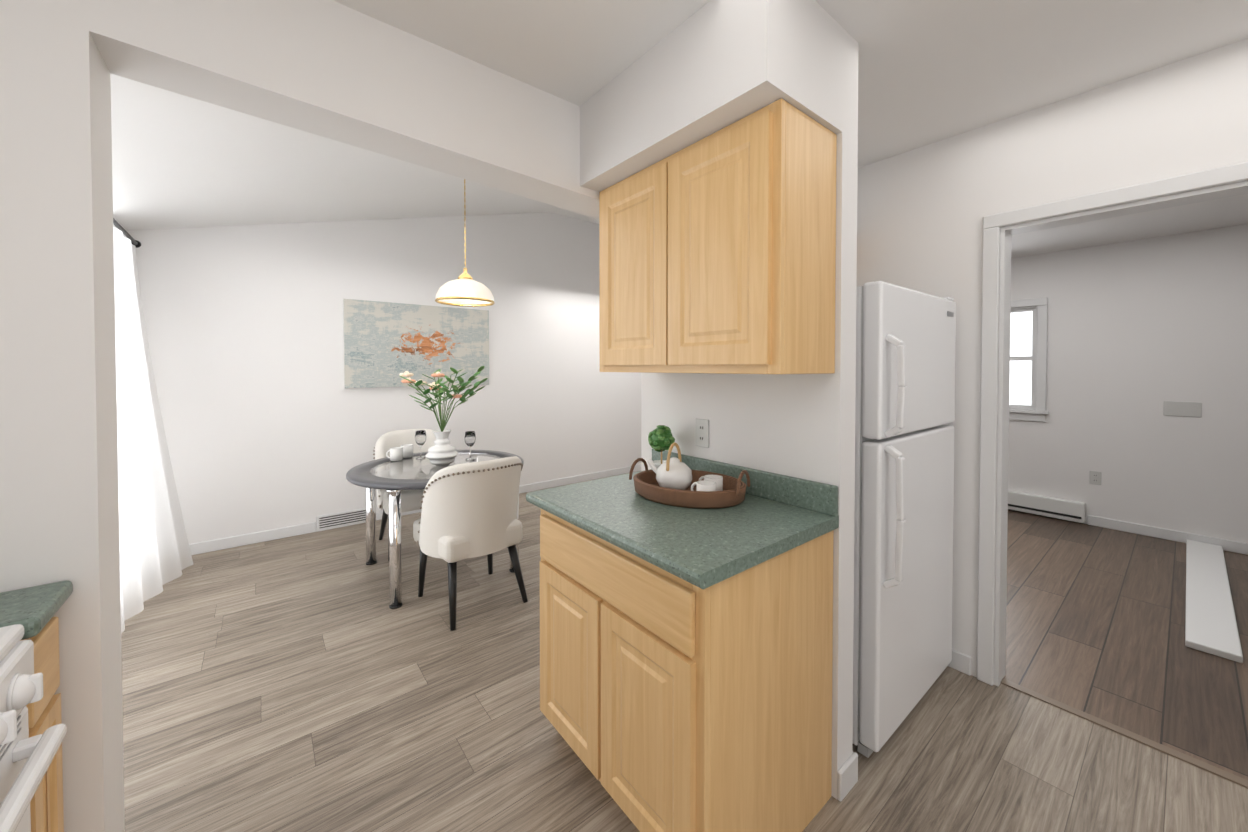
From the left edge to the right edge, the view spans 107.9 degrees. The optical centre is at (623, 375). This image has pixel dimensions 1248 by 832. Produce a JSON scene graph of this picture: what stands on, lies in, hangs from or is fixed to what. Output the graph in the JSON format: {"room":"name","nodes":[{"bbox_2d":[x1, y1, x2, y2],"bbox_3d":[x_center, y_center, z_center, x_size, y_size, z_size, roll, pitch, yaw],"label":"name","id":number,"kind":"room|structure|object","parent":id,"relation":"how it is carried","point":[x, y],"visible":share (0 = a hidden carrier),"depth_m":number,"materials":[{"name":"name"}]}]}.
{"room":"kitchen","nodes":[
{"label":"kitchen","id":0,"kind":"room"},
{"bbox_2d":[0,0,124,831],"bbox_3d":[-1.533,0.149,0.890,0.697,2.440,0.190,-1,1,-39],"label":"wall","id":1,"kind":"structure","parent":0,"point":[59,511],"depth_m":1.01,"materials":[{"name":"paint"}]},
{"bbox_2d":[88,0,598,218],"bbox_3d":[-0.592,-0.901,1.629,1.718,0.365,0.190,-1,1,-39],"label":"header beam","id":2,"kind":"structure","parent":0,"point":[333,70],"depth_m":1.36,"materials":[{"name":"paint"}]},
{"bbox_2d":[110,74,598,229],"bbox_3d":[-0.048,-1.432,3.959,6.690,0.932,3.155,-1,1,-39],"label":"ceiling","id":3,"kind":"structure","parent":0,"point":[180,161],"depth_m":2.70,"materials":[{"name":"paint"}]},
{"bbox_2d":[435,179,494,306],"bbox_3d":[-1.129,-0.987,3.224,0.402,0.946,0.402,-1,1,-39],"label":"pendant lamp","id":4,"kind":"object","parent":3,"relation":"hanging from","point":[465,289],"visible":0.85,"depth_m":3.13,"materials":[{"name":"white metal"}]},
{"bbox_2d":[123,212,640,543],"bbox_3d":[-0.941,-0.315,5.208,6.540,3.220,0.120,-1,1,-39],"label":"wall","id":5,"kind":"structure","parent":0,"point":[270,422],"depth_m":3.89,"materials":[{"name":"paint"}]},
{"bbox_2d":[189,522,315,554],"bbox_3d":[-3.020,1.283,3.478,1.095,0.085,0.014,-1,1,-39],"label":"baseboard","id":6,"kind":"structure","parent":5,"relation":"attached to","point":[268,535],"depth_m":3.55,"materials":[{"name":"white wood"}]},
{"bbox_2d":[316,508,365,531],"bbox_3d":[-2.418,1.252,3.960,0.440,0.130,0.014,-1,1,-39],"label":"air vent","id":7,"kind":"object","parent":5,"relation":"in","point":[340,519],"visible":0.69,"depth_m":3.93,"materials":[{"name":"white metal"}]},
{"bbox_2d":[343,299,488,387],"bbox_3d":[-1.915,-0.279,4.323,1.290,0.770,0.036,-1,1,-39],"label":"picture","id":8,"kind":"object","parent":5,"relation":"attached to","point":[386,344],"visible":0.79,"depth_m":4.24,"materials":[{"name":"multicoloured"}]},
{"bbox_2d":[376,464,640,520],"bbox_3d":[-0.344,1.246,5.629,4.875,0.085,0.014,-1,1,-39],"label":"baseboard","id":9,"kind":"structure","parent":5,"relation":"attached to","point":[602,474],"depth_m":5.35,"materials":[{"name":"white"}]},
{"bbox_2d":[121,471,1247,831],"bbox_3d":[1.255,1.377,2.210,6.870,0.060,7.550,-1,1,-39],"label":"floor","id":10,"kind":"structure","parent":0,"point":[307,683],"depth_m":1.84,"materials":[{"name":"grey wood"}]},
{"bbox_2d":[0,624,66,831],"bbox_3d":[-1.096,0.815,0.366,0.699,1.085,0.761,-1,1,-39],"label":"range","id":11,"kind":"object","parent":10,"relation":"on","point":[25,761],"visible":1,"depth_m":0.77,"materials":[{"name":"white metal"}]},
{"bbox_2d":[20,617,63,831],"bbox_3d":[-1.425,0.934,0.730,0.640,0.876,0.208,-1,1,-39],"label":"base cabinet","id":12,"kind":"object","parent":10,"relation":"on","point":[46,802],"visible":0.4,"depth_m":0.93,"materials":[{"name":"brown wood"}]},
{"bbox_2d":[0,581,72,639],"bbox_3d":[-1.419,0.476,0.727,0.656,0.038,0.211,-1,1,-39],"label":"countertop","id":13,"kind":"structure","parent":12,"relation":"on","point":[33,610],"depth_m":0.90,"materials":[{"name":"green laminate"}]},
{"bbox_2d":[373,429,449,560],"bbox_3d":[-1.639,0.891,3.578,0.585,0.875,0.568,-1,1,-39],"label":"dining chair","id":14,"kind":"object","parent":10,"relation":"on","point":[411,500],"visible":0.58,"depth_m":3.53,"materials":[{"name":"white fabric"}]},
{"bbox_2d":[346,450,523,608],"bbox_3d":[-1.267,0.973,3.146,1.120,0.715,1.120,-1,1,-39],"label":"dining table","id":15,"kind":"object","parent":10,"relation":"on","point":[393,479],"visible":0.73,"depth_m":2.87,"materials":[{"name":"grey glass"}]},
{"bbox_2d":[386,447,402,460],"bbox_3d":[-1.645,0.568,3.261,0.101,0.090,0.088,-1,1,-39],"label":"cup","id":16,"kind":"object","parent":15,"relation":"on","point":[396,453],"visible":1,"depth_m":3.23,"materials":[{"name":"white ceramic"}]},
{"bbox_2d":[401,444,412,457],"bbox_3d":[-1.624,0.566,3.391,0.084,0.090,0.104,-1,1,-39],"label":"cup","id":17,"kind":"object","parent":15,"relation":"on","point":[407,450],"visible":0.96,"depth_m":3.35,"materials":[{"name":"white ceramic"}]},
{"bbox_2d":[415,430,426,458],"bbox_3d":[-1.500,0.511,3.348,0.080,0.200,0.080,-1,1,-39],"label":"wine glass","id":18,"kind":"object","parent":15,"relation":"on","point":[420,438],"visible":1,"depth_m":3.32,"materials":[{"name":"clear glass"}]},
{"bbox_2d":[399,366,487,465],"bbox_3d":[-1.259,0.275,3.123,0.577,0.681,0.592,-1,1,-39],"label":"vase","id":19,"kind":"object","parent":15,"relation":"on","point":[442,451],"visible":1,"depth_m":3.06,"materials":[{"name":"ceramic"}]},
{"bbox_2d":[464,431,475,459],"bbox_3d":[-1.121,0.512,3.307,0.080,0.200,0.080,-1,1,-39],"label":"wine glass","id":20,"kind":"object","parent":15,"relation":"on","point":[470,438],"visible":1,"depth_m":3.28,"materials":[{"name":"clear glass"}]},
{"bbox_2d":[413,456,527,630],"bbox_3d":[-0.904,0.905,2.712,0.585,0.875,0.572,-1,1,-39],"label":"dining chair","id":21,"kind":"object","parent":10,"relation":"on","point":[469,510],"visible":1,"depth_m":2.49,"materials":[{"name":"white fabric"}]},
{"bbox_2d":[540,509,833,831],"bbox_3d":[0.172,0.919,1.569,0.634,0.876,0.800,-1,1,-39],"label":"base cabinet","id":22,"kind":"object","parent":10,"relation":"on","point":[669,702],"visible":0.79,"depth_m":1.25,"materials":[{"name":"brown wood"}]},
{"bbox_2d":[526,449,838,588],"bbox_3d":[0.156,0.414,1.567,0.652,0.133,0.860,-1,1,-39],"label":"countertop","id":23,"kind":"structure","parent":22,"relation":"on","point":[771,515],"depth_m":1.41,"materials":[{"name":"green laminate"}]},
{"bbox_2d":[648,425,674,467],"bbox_3d":[0.160,0.324,1.934,0.113,0.222,0.114,-1,1,-39],"label":"topiary plant","id":24,"kind":"object","parent":23,"relation":"on","point":[661,438],"visible":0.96,"depth_m":1.90,"materials":[{"name":"green plant"}]},
{"bbox_2d":[629,458,749,508],"bbox_3d":[0.233,0.382,1.660,0.332,0.116,0.442,-1,1,-39],"label":"wicker tray","id":25,"kind":"object","parent":23,"relation":"on","point":[648,487],"visible":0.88,"depth_m":1.54,"materials":[{"name":"brown wicker"}]},
{"bbox_2d":[648,442,691,489],"bbox_3d":[0.175,0.338,1.702,0.136,0.176,0.171,-1,1,-39],"label":"teapot","id":26,"kind":"object","parent":25,"relation":"on","point":[673,473],"visible":0.98,"depth_m":1.64,"materials":[{"name":"white ceramic"}]},
{"bbox_2d":[691,480,715,490],"bbox_3d":[0.279,0.400,1.581,0.068,0.055,0.090,-1,1,-39],"label":"tea cup","id":27,"kind":"object","parent":25,"relation":"on","point":[704,485],"visible":0.48,"depth_m":1.56,"materials":[{"name":"white ceramic"}]},
{"bbox_2d":[699,475,722,490],"bbox_3d":[0.320,0.399,1.669,0.068,0.055,0.090,-1,1,-39],"label":"tea cup","id":28,"kind":"object","parent":25,"relation":"on","point":[718,479],"visible":0.38,"depth_m":1.64,"materials":[{"name":"white ceramic"}]},
{"bbox_2d":[852,281,955,757],"bbox_3d":[0.939,0.502,2.094,0.790,1.692,0.891,-1,1,-39],"label":"refrigerator","id":29,"kind":"object","parent":10,"relation":"on","point":[904,477],"visible":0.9,"depth_m":1.64,"materials":[{"name":"white metal"}]},
{"bbox_2d":[1185,540,1242,662],"bbox_3d":[3.653,1.319,2.841,2.100,0.035,0.170,-1,1,-39],"label":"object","id":30,"kind":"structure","parent":10,"relation":"on","point":[1211,627],"depth_m":2.57,"materials":[{"name":"white wood"}]},
{"bbox_2d":[580,0,842,191],"bbox_3d":[0.252,-0.924,1.627,0.405,0.320,0.870,-1,1,-39],"label":"soffit","id":31,"kind":"structure","parent":0,"point":[710,67],"depth_m":1.35,"materials":[{"name":"paint"}]},
{"bbox_2d":[641,28,858,798],"bbox_3d":[0.424,0.133,1.838,0.105,2.440,0.955,-1,1,-39],"label":"wall","id":32,"kind":"structure","parent":0,"point":[801,426],"depth_m":1.50,"materials":[{"name":"paint"}]},
{"bbox_2d":[695,418,708,447],"bbox_3d":[0.323,0.239,1.876,0.008,0.115,0.072,-1,1,-39],"label":"outlet","id":33,"kind":"object","parent":32,"relation":"attached to","point":[702,434],"visible":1,"depth_m":1.87,"materials":[{"name":"grey plastic"}]},
{"bbox_2d":[599,98,836,373],"bbox_3d":[0.276,-0.385,1.662,0.328,0.752,0.850,-1,1,-39],"label":"upper cabinet","id":34,"kind":"object","parent":32,"relation":"attached to","point":[717,252],"visible":1,"depth_m":1.39,"materials":[{"name":"brown wood"}]},
{"bbox_2d":[333,0,1247,257],"bbox_3d":[1.888,-1.110,1.380,6.870,0.060,5.530,-1,1,-39],"label":"ceiling","id":35,"kind":"structure","parent":0,"point":[931,71],"depth_m":1.50,"materials":[{"name":"paint"}]},
{"bbox_2d":[856,38,1247,684],"bbox_3d":[1.561,0.128,2.120,0.120,2.440,1.940,-1,1,-39],"label":"wall","id":36,"kind":"structure","parent":0,"point":[923,211],"depth_m":1.97,"materials":[{"name":"paint"}]},
{"bbox_2d":[952,649,970,667],"bbox_3d":[1.020,1.292,2.919,0.014,0.085,2.048,-1,1,-39],"label":"baseboard","id":37,"kind":"structure","parent":36,"relation":"attached to","point":[961,658],"depth_m":2.06,"materials":[{"name":"white"}]},
{"bbox_2d":[977,162,1247,788],"bbox_3d":[1.914,0.335,1.683,0.156,2.042,0.926,-1,1,-39],"label":"door frame","id":38,"kind":"structure","parent":36,"relation":"attached to","point":[995,380],"depth_m":1.95,"materials":[{"name":"white wood"}]},
{"bbox_2d":[1008,224,1247,542],"bbox_3d":[4.778,0.109,3.224,0.120,2.440,4.550,-1,1,-39],"label":"wall","id":39,"kind":"structure","parent":0,"point":[1140,332],"depth_m":3.73,"materials":[{"name":"paint"}]},
{"bbox_2d":[1009,297,1048,421],"bbox_3d":[3.617,-0.150,4.628,0.164,1.150,1.080,-1,1,-39],"label":"window","id":40,"kind":"structure","parent":39,"relation":"in","point":[1036,410],"depth_m":4.32,"materials":[{"name":"white"}]},
{"bbox_2d":[1008,490,1085,522],"bbox_3d":[3.676,1.206,4.461,0.069,0.175,1.210,-1,1,-39],"label":"baseboard heater","id":41,"kind":"object","parent":39,"relation":"attached to","point":[1065,509],"visible":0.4,"depth_m":4.16,"materials":[{"name":"white metal"}]},
{"bbox_2d":[1089,471,1100,484],"bbox_3d":[4.114,0.897,3.961,0.008,0.115,0.072,-1,1,-39],"label":"outlet","id":42,"kind":"object","parent":39,"relation":"attached to","point":[1095,477],"visible":1,"depth_m":3.96,"materials":[{"name":"grey plastic"}]},
{"bbox_2d":[1087,515,1247,554],"bbox_3d":[5.118,1.296,2.715,0.014,0.085,3.300,-1,1,-39],"label":"baseboard","id":43,"kind":"structure","parent":39,"relation":"attached to","point":[1173,535],"depth_m":3.65,"materials":[{"name":"white"}]},
{"bbox_2d":[1163,401,1201,416],"bbox_3d":[4.409,0.268,3.584,0.008,0.115,0.190,-1,1,-39],"label":"light switch","id":44,"kind":"object","parent":39,"relation":"attached to","point":[1185,409],"visible":1,"depth_m":3.58,"materials":[{"name":"grey plastic"}]},
{"bbox_3d":[-2.585,-0.259,1.940,0.120,3.220,3.155,-1,1,-39],"label":"wall","id":45,"kind":"structure","parent":0,"visible":0},
{"bbox_2d":[113,218,140,247],"bbox_3d":[-2.532,-0.841,2.075,0.144,0.060,2.244,-1,1,-39],"label":"curtain rod","id":46,"kind":"object","parent":45,"relation":"attached to","point":[137,243],"visible":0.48,"depth_m":2.74,"materials":[{"name":"black metal"}]},
{"bbox_2d":[113,224,193,632],"bbox_3d":[-2.668,0.250,2.521,0.265,2.158,1.380,-1,1,-39],"label":"sheer curtain","id":47,"kind":"object","parent":46,"relation":"hanging from","point":[154,551],"visible":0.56,"depth_m":2.69,"materials":[{"name":"white fabric"}]}
]}

